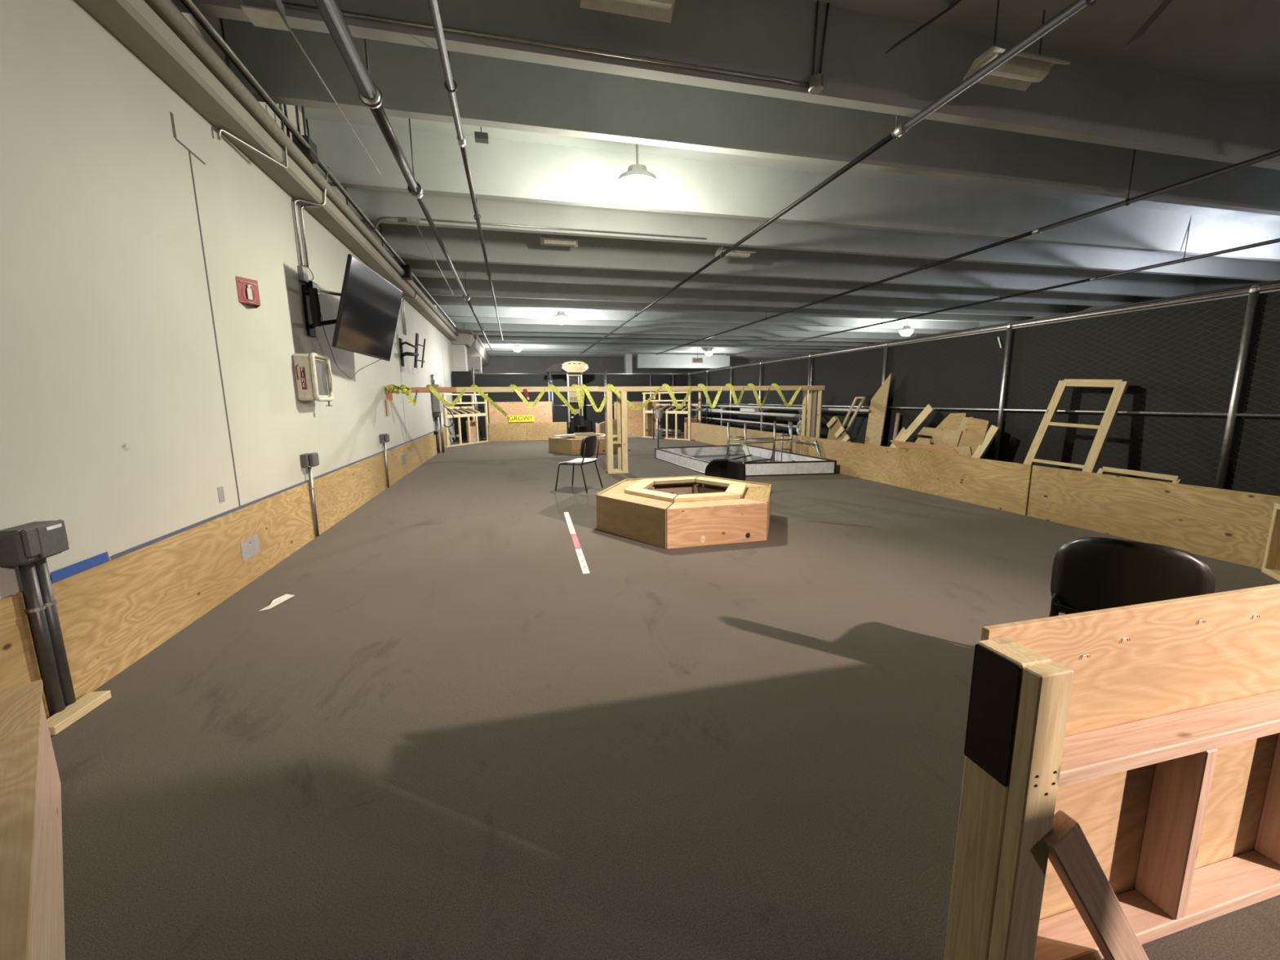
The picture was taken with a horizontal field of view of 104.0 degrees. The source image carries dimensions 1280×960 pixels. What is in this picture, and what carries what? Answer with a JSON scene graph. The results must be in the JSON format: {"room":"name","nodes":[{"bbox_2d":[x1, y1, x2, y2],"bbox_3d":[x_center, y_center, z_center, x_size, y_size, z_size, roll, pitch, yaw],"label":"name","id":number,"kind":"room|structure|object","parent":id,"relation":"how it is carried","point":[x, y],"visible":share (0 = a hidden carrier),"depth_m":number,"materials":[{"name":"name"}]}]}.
{"room":"indoor robotics testing area","nodes":[
{"label":"indoor robotics testing area","id":0,"kind":"room"},
{"bbox_2d":[0,0,457,599],"bbox_3d":[-3.712,-1.740,5.784,0.252,4.350,25.400,-3,10,-14],"label":"wall","id":1,"kind":"structure","parent":0,"point":[137,384],"depth_m":2.86,"materials":[{"name":"grey"}]},
{"bbox_2d":[0,594,35,690],"bbox_3d":[-2.500,0.795,1.862,0.018,0.585,0.480,-3,10,-14],"label":"baseboard","id":2,"kind":"structure","parent":1,"relation":"attached to","point":[15,664],"depth_m":2.02,"materials":[{"name":"brown wood"}]},
{"bbox_2d":[0,519,75,715],"bbox_3d":[-2.525,0.601,2.137,0.120,0.840,0.200,-3,10,-14],"label":"outlet box","id":3,"kind":"object","parent":1,"relation":"attached to","point":[27,546],"visible":0.95,"depth_m":2.11,"materials":[{"name":"grey paint"}]},
{"bbox_2d":[50,551,109,583],"bbox_3d":[-2.626,0.407,2.352,0.001,0.050,0.320,-3,10,-14],"label":"tape","id":4,"kind":"object","parent":1,"relation":"attached to","point":[65,572],"visible":1,"depth_m":2.34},
{"bbox_2d":[111,480,308,559],"bbox_3d":[-2.967,0.200,3.725,0.001,0.022,2.500,-3,10,-14],"label":"tape","id":5,"kind":"object","parent":1,"relation":"attached to","point":[161,538],"visible":1,"depth_m":3.18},
{"bbox_2d":[16,432,437,719],"bbox_3d":[-3.917,-0.118,7.547,0.018,0.585,11.340,-3,10,-14],"label":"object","id":6,"kind":"structure","parent":1,"relation":"attached to","point":[112,614],"depth_m":3.06,"materials":[{"name":"brown wood"}]},
{"bbox_2d":[235,275,260,307],"bbox_3d":[-3.093,-1.495,3.995,0.085,0.190,0.280,-3,10,-14],"label":"fire extinguisher sign","id":7,"kind":"object","parent":1,"relation":"attached to","point":[247,289],"visible":1,"depth_m":3.92,"materials":[{"name":"red plastic"}]},
{"bbox_2d":[240,533,260,561],"bbox_3d":[-2.974,0.516,3.821,0.005,0.145,0.260,-3,10,-14],"label":"cover plate","id":8,"kind":"object","parent":1,"relation":"attached to","point":[250,547],"visible":1,"depth_m":3.81,"materials":[{"name":"grey paint"}]},
{"bbox_2d":[217,103,288,168],"bbox_3d":[-3.039,-3.006,3.881,0.030,0.952,0.643,1,9,7],"label":"conduit","id":9,"kind":"object","parent":1,"relation":"attached to","point":[220,130],"visible":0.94,"depth_m":4.01,"materials":[{"name":"metal"}]},
{"bbox_2d":[75,0,457,340],"bbox_3d":[-3.372,-3.019,5.142,0.235,0.405,24.400,-3,10,-14],"label":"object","id":10,"kind":"structure","parent":1,"relation":"attached to","point":[135,24],"depth_m":3.45,"materials":[{"name":"metal"}]},
{"bbox_2d":[144,0,458,336],"bbox_3d":[-3.356,-3.087,5.604,0.110,0.107,23.300,-3,10,-14],"label":"pipe","id":11,"kind":"object","parent":10,"relation":"on","point":[166,10],"visible":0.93,"depth_m":3.73,"materials":[{"name":"metal"}]},
{"bbox_2d":[400,264,412,280],"bbox_3d":[-4.058,-3.603,8.684,0.160,0.240,0.200,-3,10,-14],"label":"ceiling box","id":12,"kind":"object","parent":11,"relation":"attached to","point":[407,276],"visible":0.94,"depth_m":8.60,"materials":[{"name":"black plastic"}]},
{"bbox_2d":[299,452,319,536],"bbox_3d":[-3.233,0.150,4.960,0.110,0.835,0.160,-3,10,-14],"label":"outlet box","id":13,"kind":"object","parent":1,"relation":"attached to","point":[307,460],"visible":1,"depth_m":4.92,"materials":[{"name":"grey paint"}]},
{"bbox_2d":[293,165,328,283],"bbox_3d":[-3.283,-2.588,5.050,0.323,1.153,0.248,-3,10,-14],"label":"conduit","id":14,"kind":"object","parent":1,"relation":"attached to","point":[302,271],"visible":0.97,"depth_m":5.03,"materials":[{"name":"metal"}]},
{"bbox_2d":[292,352,333,406],"bbox_3d":[-3.250,-0.997,5.001,0.209,0.517,0.454,-3,10,-14],"label":"fire alarm box","id":15,"kind":"object","parent":1,"relation":"attached to","point":[309,370],"visible":1,"depth_m":4.82,"materials":[{"name":"grey paint"}]},
{"bbox_2d":[179,0,458,331],"bbox_3d":[-3.325,-3.236,5.588,0.088,0.073,23.300,-3,10,-14],"label":"pipe","id":16,"kind":"object","parent":1,"relation":"attached to","point":[189,5],"visible":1,"depth_m":3.92,"materials":[{"name":"metal"}]},
{"bbox_2d":[301,284,341,337],"bbox_3d":[-3.265,-1.778,5.236,0.346,0.552,0.556,3,10,22],"label":"wall bracket","id":17,"kind":"object","parent":1,"relation":"attached to","point":[312,308],"visible":0.66,"depth_m":5.06,"materials":[{"name":"black metal"}]},
{"bbox_2d":[331,253,402,361],"bbox_3d":[-3.024,-1.853,5.630,0.273,0.894,1.610,-2,9,-9],"label":"television","id":18,"kind":"object","parent":17,"relation":"attached to","point":[369,305],"visible":1,"depth_m":5.41,"materials":[{"name":"black plastic"}]},
{"bbox_2d":[302,265,381,378],"bbox_3d":[-3.377,-1.759,5.833,0.384,1.102,1.383,-3,9,-11],"label":"cable","id":19,"kind":"object","parent":1,"relation":"attached to","point":[311,284],"visible":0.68,"depth_m":5.29,"materials":[{"name":"black plastic"}]},
{"bbox_2d":[378,433,389,487],"bbox_3d":[-3.931,-0.299,7.760,0.110,0.835,0.160,-3,10,-14],"label":"outlet box","id":20,"kind":"object","parent":1,"relation":"attached to","point":[384,437],"visible":1,"depth_m":7.71,"materials":[{"name":"grey paint"}]},
{"bbox_2d":[399,333,426,368],"bbox_3d":[-4.361,-2.469,9.520,0.269,0.643,0.928,0,9,3],"label":"wall bracket","id":21,"kind":"object","parent":1,"relation":"attached to","point":[415,353],"visible":1,"depth_m":9.47,"materials":[{"name":"black metal"}]},
{"bbox_2d":[451,344,468,439],"bbox_3d":[-6.508,-3.126,17.876,0.720,3.250,0.850,-3,10,-14],"label":"wall","id":22,"kind":"structure","parent":1,"relation":"attached to","point":[460,359],"depth_m":17.33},
{"bbox_2d":[450,328,474,347],"bbox_3d":[-6.270,-4.997,17.713,0.690,0.490,1.300,-3,10,-14],"label":"trim","id":23,"kind":"structure","parent":1,"relation":"attached to","point":[466,337],"depth_m":17.12,"materials":[{"name":"metal"}]},
{"bbox_2d":[481,355,776,415],"bbox_3d":[-0.062,-5.805,30.448,19.290,4.350,0.200,-3,10,-14],"label":"wall","id":24,"kind":"structure","parent":0,"point":[497,364],"depth_m":29.27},
{"bbox_2d":[50,432,1279,959],"bbox_3d":[4.288,-0.824,13.453,19.290,0.100,36.000,-3,10,-14],"label":"floor","id":25,"kind":"structure","parent":0,"point":[453,739],"depth_m":2.02,"materials":[{"name":"concrete"}]},
{"bbox_2d":[0,679,65,959],"bbox_3d":[-1.600,1.021,0.992,1.808,0.400,0.566,7,12,40],"label":"wooden partition","id":26,"kind":"object","parent":25,"relation":"on","point":[32,911],"visible":1,"depth_m":1.23,"materials":[{"name":"wood"}]},
{"bbox_2d":[46,690,111,735],"bbox_3d":[-2.480,1.017,2.189,0.085,0.038,0.271,-2,9,-9],"label":"wood offcut","id":27,"kind":"object","parent":25,"relation":"on","point":[57,722],"visible":0.76,"depth_m":2.18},
{"bbox_2d":[258,594,294,611],"bbox_3d":[-2.469,0.831,3.391,0.068,0.018,0.251,0,9,5],"label":"paper scrap","id":28,"kind":"object","parent":25,"relation":"on","point":[277,601],"visible":1,"depth_m":3.41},
{"bbox_2d":[431,374,454,453],"bbox_3d":[-5.194,-1.728,13.046,0.300,1.980,1.236,-1,9,-1],"label":"post","id":29,"kind":"object","parent":25,"relation":"on","point":[437,406],"visible":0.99,"depth_m":12.78,"materials":[{"name":"metal"}]},
{"bbox_2d":[442,393,488,447],"bbox_3d":[-5.564,-1.887,15.509,0.570,1.548,2.127,3,10,19],"label":"stand","id":30,"kind":"object","parent":25,"relation":"on","point":[472,427],"visible":0.77,"depth_m":15.62,"materials":[{"name":"brown wood"}]},
{"bbox_2d":[451,367,482,439],"bbox_3d":[-5.815,-2.551,16.827,0.840,2.402,0.130,-3,10,-14],"label":"screen panel","id":31,"kind":"object","parent":25,"relation":"on","point":[460,379],"visible":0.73,"depth_m":16.72,"materials":[{"name":"black plastic"}]},
{"bbox_2d":[457,372,550,438],"bbox_3d":[-4.791,-2.657,17.624,3.212,2.370,0.066,-3,10,-14],"label":"fence","id":32,"kind":"object","parent":25,"relation":"on","point":[481,380],"visible":0.15,"depth_m":17.60,"materials":[{"name":"metal"}]},
{"bbox_2d":[548,373,607,434],"bbox_3d":[-2.231,-2.754,18.204,2.122,2.219,0.097,-3,10,-14],"label":"gate","id":33,"kind":"object","parent":32,"relation":"attached to","point":[560,411],"visible":0.41,"depth_m":18.20,"materials":[{"name":"metal"}]},
{"bbox_2d":[488,401,552,423],"bbox_3d":[-3.955,-1.958,16.669,2.040,1.280,0.114,-3,10,-14],"label":"backboard","id":34,"kind":"object","parent":25,"relation":"on","point":[542,411],"visible":0.85,"depth_m":16.55,"materials":[{"name":"brown wood"}]},
{"bbox_2d":[508,414,534,422],"bbox_3d":[-3.930,-2.036,16.572,0.830,0.215,0.010,-3,10,-14],"label":"sign","id":35,"kind":"object","parent":34,"relation":"attached to","point":[511,418],"visible":1,"depth_m":16.57,"materials":[{"name":"yellow"}]},
{"bbox_2d":[488,422,567,441],"bbox_3d":[-3.724,-1.616,16.700,2.550,0.590,0.018,-3,10,-14],"label":"barrier","id":36,"kind":"object","parent":25,"relation":"on","point":[543,430],"visible":0.91,"depth_m":16.67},
{"bbox_2d":[546,360,592,434],"bbox_3d":[-2.476,-2.805,17.534,1.520,2.640,0.532,-3,10,-14],"label":"machine","id":37,"kind":"object","parent":25,"relation":"on","point":[574,370],"visible":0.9,"depth_m":17.46,"materials":[{"name":"metal"}]},
{"bbox_2d":[564,511,590,573],"bbox_3d":[-0.657,0.560,4.979,0.055,0.003,2.211,-3,9,-12],"label":"tape strip","id":38,"kind":"object","parent":25,"relation":"on","point":[582,561],"visible":1,"depth_m":4.65,"materials":[{"name":"plastic"}]},
{"bbox_2d":[554,435,604,496],"bbox_3d":[-0.891,-0.229,7.265,0.554,0.834,0.500,3,10,23],"label":"chair","id":39,"kind":"object","parent":25,"relation":"on","point":[588,448],"visible":1,"depth_m":7.12,"materials":[{"name":"black plastic"}]},
{"bbox_2d":[572,415,591,434],"bbox_3d":[-2.007,-1.808,17.107,0.500,0.803,0.554,-7,11,-33],"label":"chair","id":40,"kind":"object","parent":25,"relation":"on","point":[578,420],"visible":0.92,"depth_m":17.22,"materials":[{"name":"black plastic"}]},
{"bbox_2d":[548,433,617,454],"bbox_3d":[-1.402,-0.981,13.208,1.992,0.405,1.734,-3,10,-14],"label":"box","id":41,"kind":"object","parent":25,"relation":"on","point":[571,445],"visible":0.62,"depth_m":12.50,"materials":[{"name":"brown wood"}]},
{"bbox_2d":[595,419,617,435],"bbox_3d":[-0.933,-1.551,15.670,0.820,0.734,0.630,-3,10,-14],"label":"crate","id":42,"kind":"object","parent":25,"relation":"on","point":[600,428],"visible":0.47,"depth_m":15.36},
{"bbox_2d":[604,391,628,474],"bbox_3d":[-0.444,-0.870,9.163,0.384,1.475,0.330,-3,10,-14],"label":"tower","id":43,"kind":"object","parent":25,"relation":"on","point":[621,403],"visible":0.93,"depth_m":9.08,"materials":[{"name":"brown wood"}]},
{"bbox_2d":[613,401,660,437],"bbox_3d":[-0.097,-2.127,17.572,1.650,1.240,0.114,-3,10,-14],"label":"backboard","id":44,"kind":"object","parent":25,"relation":"on","point":[634,417],"visible":0.47,"depth_m":17.54,"materials":[{"name":"brown wood"}]},
{"bbox_2d":[605,370,688,433],"bbox_3d":[0.300,-2.913,18.852,3.202,2.370,0.066,-3,10,-14],"label":"fence","id":45,"kind":"object","parent":25,"relation":"on","point":[616,380],"visible":0.52,"depth_m":18.85,"materials":[{"name":"metal"}]},
{"bbox_2d":[641,391,701,440],"bbox_3d":[1.031,-2.172,16.815,0.570,1.548,2.277,-9,13,-42],"label":"stand","id":46,"kind":"object","parent":25,"relation":"on","point":[689,423],"visible":0.73,"depth_m":16.44,"materials":[{"name":"brown wood"}]},
{"bbox_2d":[595,475,771,548],"bbox_3d":[0.514,0.267,5.438,1.992,0.405,1.734,-3,10,-14],"label":"box","id":47,"kind":"object","parent":25,"relation":"on","point":[699,510],"visible":1,"depth_m":4.75,"materials":[{"name":"brown wood"}]},
{"bbox_2d":[695,422,736,445],"bbox_3d":[2.176,-1.308,14.466,0.108,0.575,3.060,-3,10,-14],"label":"barrier","id":48,"kind":"object","parent":25,"relation":"on","point":[713,434],"visible":0.74,"depth_m":14.42,"materials":[{"name":"brown wood"}]},
{"bbox_2d":[704,454,773,493],"bbox_3d":[1.409,-0.072,7.176,0.803,0.500,0.554,-4,10,-21],"label":"chair","id":49,"kind":"object","parent":25,"relation":"on","point":[731,468],"visible":0.57,"depth_m":7.23,"materials":[{"name":"black plastic"}]},
{"bbox_2d":[654,444,836,476],"bbox_3d":[1.883,-0.418,10.061,2.390,0.243,3.320,-3,10,-14],"label":"platform","id":50,"kind":"object","parent":25,"relation":"on","point":[696,459],"visible":0.76,"depth_m":9.78,"materials":[{"name":"grey plastic"}]},
{"bbox_2d":[724,421,792,462],"bbox_3d":[2.375,-0.752,10.119,1.499,0.847,0.144,-3,10,-14],"label":"frame","id":51,"kind":"object","parent":50,"relation":"on","point":[726,456],"visible":0.91,"depth_m":10.12,"materials":[{"name":"grey metal"}]},
{"bbox_2d":[736,427,802,453],"bbox_3d":[2.915,-0.833,11.503,0.108,0.575,3.080,-3,10,-14],"label":"barrier","id":52,"kind":"object","parent":25,"relation":"on","point":[797,446],"visible":0.41,"depth_m":11.27,"materials":[{"name":"brown wood"}]},
{"bbox_2d":[691,404,870,435],"bbox_3d":[3.024,-1.466,13.713,0.280,1.112,9.300,-3,10,-14],"label":"storage rack","id":53,"kind":"object","parent":25,"relation":"on","point":[762,414],"visible":0.56,"depth_m":12.83,"materials":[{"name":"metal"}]},
{"bbox_2d":[781,421,821,461],"bbox_3d":[3.230,-0.678,9.679,0.160,0.874,1.429,-4,10,-19],"label":"frame","id":54,"kind":"object","parent":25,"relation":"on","point":[815,442],"visible":0.77,"depth_m":9.99,"materials":[{"name":"grey metal"}]},
{"bbox_2d":[800,390,808,436],"bbox_3d":[3.342,-1.080,10.214,0.076,1.470,0.056,9,13,43],"label":"timber post","id":55,"kind":"object","parent":25,"relation":"on","point":[805,392],"visible":0.58,"depth_m":10.15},
{"bbox_2d":[805,390,813,436],"bbox_3d":[3.434,-1.075,10.175,0.076,1.470,0.056,9,13,43],"label":"timber post","id":56,"kind":"object","parent":25,"relation":"on","point":[810,392],"visible":0.58,"depth_m":10.11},
{"bbox_2d":[810,390,817,437],"bbox_3d":[3.529,-1.075,10.167,0.076,1.470,0.056,9,13,43],"label":"timber post","id":57,"kind":"object","parent":25,"relation":"on","point":[815,392],"visible":0.58,"depth_m":10.10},
{"bbox_2d":[815,390,822,438],"bbox_3d":[3.618,-1.071,10.138,0.076,1.470,0.056,9,13,43],"label":"timber post","id":58,"kind":"object","parent":25,"relation":"on","point":[820,392],"visible":0.58,"depth_m":10.07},
{"bbox_2d":[385,385,825,414],"bbox_3d":[-0.203,-1.475,9.050,8.050,0.440,0.134,-3,10,-14],"label":"rail","id":59,"kind":"object","parent":58,"relation":"attached to","point":[568,388],"visible":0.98,"depth_m":8.91,"materials":[{"name":"brown wood"}]},
{"bbox_2d":[383,382,801,416],"bbox_3d":[-0.494,-1.453,8.991,7.561,0.549,0.148,-3,10,-14],"label":"caution tape","id":60,"kind":"object","parent":59,"relation":"attached to","point":[406,390],"visible":1,"depth_m":8.88,"materials":[{"name":"plastic"}]},
{"bbox_2d":[826,416,850,441],"bbox_3d":[3.867,-0.754,9.761,0.114,0.962,0.800,-3,10,-14],"label":"plywood offcut","id":61,"kind":"object","parent":25,"relation":"on","point":[837,425],"visible":0.35,"depth_m":9.83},
{"bbox_2d":[841,396,866,432],"bbox_3d":[4.064,-0.928,9.654,0.147,1.336,0.586,-8,12,-38],"label":"wooden frame","id":62,"kind":"object","parent":25,"relation":"on","point":[864,398],"visible":0.61,"depth_m":9.55,"materials":[{"name":"brown wood"}]},
{"bbox_2d":[864,373,891,445],"bbox_3d":[4.281,-1.055,9.095,0.099,1.721,0.525,-3,10,-16],"label":"plywood offcut","id":63,"kind":"object","parent":25,"relation":"on","point":[878,403],"visible":0.64,"depth_m":9.03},
{"bbox_2d":[891,404,934,448],"bbox_3d":[4.322,-0.644,8.249,0.090,1.207,0.972,-7,11,-32],"label":"plank","id":64,"kind":"object","parent":25,"relation":"on","point":[928,410],"visible":0.52,"depth_m":8.01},
{"bbox_2d":[801,435,1032,515],"bbox_3d":[3.837,-0.239,7.802,0.108,0.575,4.600,-3,10,-14],"label":"barrier","id":65,"kind":"object","parent":25,"relation":"on","point":[1004,486],"visible":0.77,"depth_m":6.78,"materials":[{"name":"brown wood"}]},
{"bbox_2d":[889,440,959,455],"bbox_3d":[3.997,-0.465,7.076,0.051,0.103,1.240,-3,10,-14],"label":"plywood offcut","id":66,"kind":"object","parent":65,"relation":"on","point":[913,446],"visible":1,"depth_m":7.00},
{"bbox_2d":[917,426,962,455],"bbox_3d":[4.468,-0.364,7.585,0.117,0.842,0.800,-3,10,-13],"label":"plywood offcut","id":67,"kind":"object","parent":25,"relation":"on","point":[948,437],"visible":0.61,"depth_m":7.44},
{"bbox_2d":[930,413,967,444],"bbox_3d":[4.578,-0.470,7.512,0.168,1.072,0.560,-3,10,-14],"label":"plywood offcut","id":68,"kind":"object","parent":25,"relation":"on","point":[953,421],"visible":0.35,"depth_m":7.42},
{"bbox_2d":[960,417,990,457],"bbox_3d":[4.585,-0.358,6.979,0.161,1.022,0.420,-3,10,-14],"label":"plywood offcut","id":69,"kind":"object","parent":25,"relation":"on","point":[975,430],"visible":0.43,"depth_m":6.90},
{"bbox_2d":[688,280,1279,496],"bbox_3d":[4.306,-1.444,9.733,0.170,2.321,19.918,-3,10,-14],"label":"fence","id":70,"kind":"object","parent":25,"relation":"on","point":[1200,405],"visible":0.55,"depth_m":5.78,"materials":[{"name":"metal"}]},
{"bbox_2d":[971,424,999,458],"bbox_3d":[4.605,-0.296,6.848,0.476,0.923,0.102,7,12,39],"label":"plank","id":71,"kind":"object","parent":25,"relation":"on","point":[993,430],"visible":0.48,"depth_m":6.73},
{"bbox_2d":[1023,378,1128,472],"bbox_3d":[4.919,-0.410,5.807,0.452,1.512,0.849,-3,10,-14],"label":"wooden frame","id":72,"kind":"object","parent":25,"relation":"on","point":[1120,386],"depth_m":5.62,"materials":[{"name":"brown wood"}]},
{"bbox_2d":[943,583,1279,959],"bbox_3d":[2.241,0.680,1.427,3.106,0.850,0.184,-3,10,-14],"label":"barrier","id":73,"kind":"object","parent":25,"relation":"on","point":[1121,788],"visible":1,"depth_m":1.20,"materials":[{"name":"brown wood"}]},
{"bbox_2d":[1048,537,1215,617],"bbox_3d":[2.025,0.596,2.112,0.500,0.803,0.554,8,13,44],"label":"chair","id":74,"kind":"object","parent":25,"relation":"on","point":[1089,574],"visible":0.5,"depth_m":1.91,"materials":[{"name":"black plastic"}]},
{"bbox_2d":[1097,466,1182,483],"bbox_3d":[4.970,0.196,5.140,0.164,0.605,0.808,-3,10,-14],"label":"frame","id":75,"kind":"object","parent":25,"relation":"on","point":[1175,479],"visible":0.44,"depth_m":5.01,"materials":[{"name":"brown wood"}]},
{"bbox_2d":[1026,465,1279,568],"bbox_3d":[4.621,0.266,4.658,0.108,0.575,1.920,-3,10,-14],"label":"barrier","id":76,"kind":"object","parent":25,"relation":"on","point":[1230,526],"visible":0.84,"depth_m":4.44,"materials":[{"name":"brown wood"}]},
{"bbox_2d":[1261,502,1279,581],"bbox_3d":[4.237,0.570,2.823,0.108,0.575,2.115,5,11,30],"label":"barrier","id":77,"kind":"object","parent":25,"relation":"on","point":[1271,563],"visible":1,"depth_m":3.72,"materials":[{"name":"brown wood"}]},
{"bbox_2d":[635,354,729,368],"bbox_3d":[2.459,-6.664,28.122,5.400,0.740,0.400,-3,10,-14],"label":"trim","id":78,"kind":"structure","parent":0,"point":[642,361],"depth_m":27.86,"materials":[{"name":"concrete"}]},
{"bbox_2d":[170,0,1279,358],"bbox_3d":[4.244,-4.944,12.781,19.290,0.750,36.000,-3,10,-14],"label":"ceiling","id":79,"kind":"structure","parent":0,"point":[1197,93],"depth_m":5.66,"materials":[{"name":"concrete"}]},
{"bbox_2d":[240,0,289,31],"bbox_3d":[-2.217,-2.793,2.952,0.190,0.130,0.160,-3,10,-14],"label":"ceiling box","id":80,"kind":"object","parent":79,"relation":"hanging from","point":[269,14],"visible":1,"depth_m":2.94,"materials":[{"name":"grey paint"}]},
{"bbox_2d":[283,104,318,164],"bbox_3d":[-3.097,-3.360,4.497,0.140,0.750,0.462,-3,10,-14],"label":"ceiling box","id":81,"kind":"object","parent":79,"relation":"hanging from","point":[308,153],"visible":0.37,"depth_m":4.59,"materials":[{"name":"grey paint"}]},
{"bbox_2d":[285,21,381,175],"bbox_3d":[-2.477,-3.042,4.214,0.012,0.090,2.400,-3,10,-14],"label":"wire","id":82,"kind":"object","parent":79,"relation":"hanging from","point":[291,30],"visible":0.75,"depth_m":3.78,"materials":[{"name":"metal"}]},
{"bbox_2d":[313,0,492,350],"bbox_3d":[-3.201,-3.957,8.476,0.162,0.851,29.000,-3,10,-14],"label":"ceiling pipe","id":83,"kind":"object","parent":79,"relation":"hanging from","point":[369,94],"visible":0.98,"depth_m":3.64,"materials":[{"name":"metal"}]},
{"bbox_2d":[427,0,502,340],"bbox_3d":[-2.155,-3.696,6.692,0.097,0.814,25.000,-3,10,-14],"label":"ceiling pipe","id":84,"kind":"object","parent":79,"relation":"hanging from","point":[444,54],"visible":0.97,"depth_m":3.82,"materials":[{"name":"metal"}]},
{"bbox_2d":[474,126,488,143],"bbox_3d":[-1.560,-3.578,4.888,0.130,0.480,0.100,-3,10,-14],"label":"speaker box","id":85,"kind":"object","parent":79,"relation":"hanging from","point":[480,137],"visible":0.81,"depth_m":4.89,"materials":[{"name":"grey paint"}]},
{"bbox_2d":[372,216,706,239],"bbox_3d":[-1.274,-3.542,7.214,4.750,0.209,0.092,-3,10,-14],"label":"conduit","id":86,"kind":"object","parent":79,"relation":"attached to","point":[410,220],"visible":1,"depth_m":7.10,"materials":[{"name":"metal"}]},
{"bbox_2d":[281,0,829,94],"bbox_3d":[-0.451,-3.292,3.469,3.950,0.611,0.107,-3,10,-14],"label":"conduit","id":87,"kind":"object","parent":79,"relation":"attached to","point":[815,82],"visible":0.99,"depth_m":3.62,"materials":[{"name":"metal"}]},
{"bbox_2d":[540,234,580,247],"bbox_3d":[-1.317,-4.117,8.190,0.620,0.485,0.360,-3,10,-14],"label":"fluorescent fixture","id":88,"kind":"object","parent":79,"relation":"hanging from","point":[545,239],"visible":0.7,"depth_m":8.15,"materials":[{"name":"white metal"}]},
{"bbox_2d":[553,308,568,324],"bbox_3d":[-2.263,-4.903,14.294,0.450,0.880,0.450,-3,10,-14],"label":"dome light","id":89,"kind":"object","parent":79,"relation":"hanging from","point":[560,317],"visible":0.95,"depth_m":14.20,"materials":[{"name":"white glass"}]},
{"bbox_2d":[580,0,675,22],"bbox_3d":[-0.053,-3.309,3.159,0.620,0.485,0.360,-3,10,-14],"label":"fluorescent fixture","id":90,"kind":"object","parent":79,"relation":"hanging from","point":[662,11],"visible":1,"depth_m":3.31,"materials":[{"name":"white metal"}]},
{"bbox_2d":[617,143,657,204],"bbox_3d":[-0.030,-3.478,5.421,0.450,0.880,0.450,-3,10,-14],"label":"dome light","id":91,"kind":"object","parent":79,"relation":"hanging from","point":[637,185],"visible":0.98,"depth_m":5.34,"materials":[{"name":"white glass"}]},
{"bbox_2d":[715,245,755,258],"bbox_3d":[1.669,-4.168,8.738,0.620,0.485,0.360,-3,10,-14],"label":"fluorescent fixture","id":92,"kind":"object","parent":79,"relation":"hanging from","point":[738,252],"visible":0.62,"depth_m":8.71,"materials":[{"name":"white metal"}]},
{"bbox_2d":[581,0,1096,354],"bbox_3d":[0.734,-4.364,10.434,0.087,0.764,31.000,-3,10,-14],"label":"ceiling pipe","id":93,"kind":"object","parent":79,"relation":"hanging from","point":[1075,7],"visible":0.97,"depth_m":3.97,"materials":[{"name":"metal"}]},
{"bbox_2d":[885,0,960,53],"bbox_3d":[2.164,-3.456,3.802,0.650,0.459,0.100,-4,10,-21],"label":"strap","id":94,"kind":"object","parent":79,"relation":"hanging from","point":[950,7],"visible":1,"depth_m":3.78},
{"bbox_2d":[655,149,1279,354],"bbox_3d":[4.550,-4.556,11.355,0.087,0.764,31.000,-3,10,-14],"label":"ceiling pipe","id":95,"kind":"object","parent":79,"relation":"hanging from","point":[1127,202],"visible":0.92,"depth_m":6.46,"materials":[{"name":"metal"}]},
{"bbox_2d":[726,214,1279,355],"bbox_3d":[8.434,-4.736,12.294,0.087,0.794,31.000,-3,10,-14],"label":"ceiling pipe","id":96,"kind":"object","parent":79,"relation":"hanging from","point":[1184,260],"visible":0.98,"depth_m":9.85,"materials":[{"name":"metal"}]},
{"bbox_2d":[963,0,1070,91],"bbox_3d":[2.917,-3.384,3.855,0.620,0.485,0.360,-3,10,-14],"label":"fluorescent fixture","id":97,"kind":"object","parent":79,"relation":"hanging from","point":[1024,68],"visible":0.86,"depth_m":3.86,"materials":[{"name":"white metal"}]},
{"bbox_2d":[1122,0,1173,48],"bbox_3d":[3.893,-3.505,3.798,0.365,0.394,0.100,-2,9,-10],"label":"strap","id":98,"kind":"object","parent":79,"relation":"hanging from","point":[1163,6],"visible":1,"depth_m":3.79,"materials":[{"name":"grey paint"}]},
{"bbox_2d":[800,276,1268,355],"bbox_3d":[13.726,-3.495,15.377,0.200,4.350,36.000,-3,10,-14],"label":"wall","id":99,"kind":"structure","parent":0,"point":[1202,284],"depth_m":12.67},
{"bbox_2d":[776,283,1279,362],"bbox_3d":[13.326,-4.745,15.025,0.580,0.540,35.900,-3,10,-14],"label":"trim","id":100,"kind":"structure","parent":99,"relation":"attached to","point":[1279,283],"depth_m":14.79,"materials":[{"name":"metal"}]},
{"bbox_3d":[-8.233,-4.499,22.988,0.200,4.350,10.600,-3,10,-14],"label":"wall","id":101,"kind":"structure","parent":0,"visible":0},
{"bbox_2d":[467,356,481,373],"bbox_3d":[-7.046,-4.736,20.579,0.980,0.670,0.315,-3,10,-14],"label":"wall","id":102,"kind":"structure","parent":101,"relation":"attached to","point":[475,362],"depth_m":20.50,"materials":[{"name":"white paint"}]},
{"bbox_2d":[466,334,489,368],"bbox_3d":[-7.672,-5.740,23.137,1.000,0.740,10.000,-3,10,-14],"label":"trim","id":103,"kind":"structure","parent":102,"relation":"attached to","point":[477,348],"depth_m":20.67,"materials":[{"name":"concrete"}]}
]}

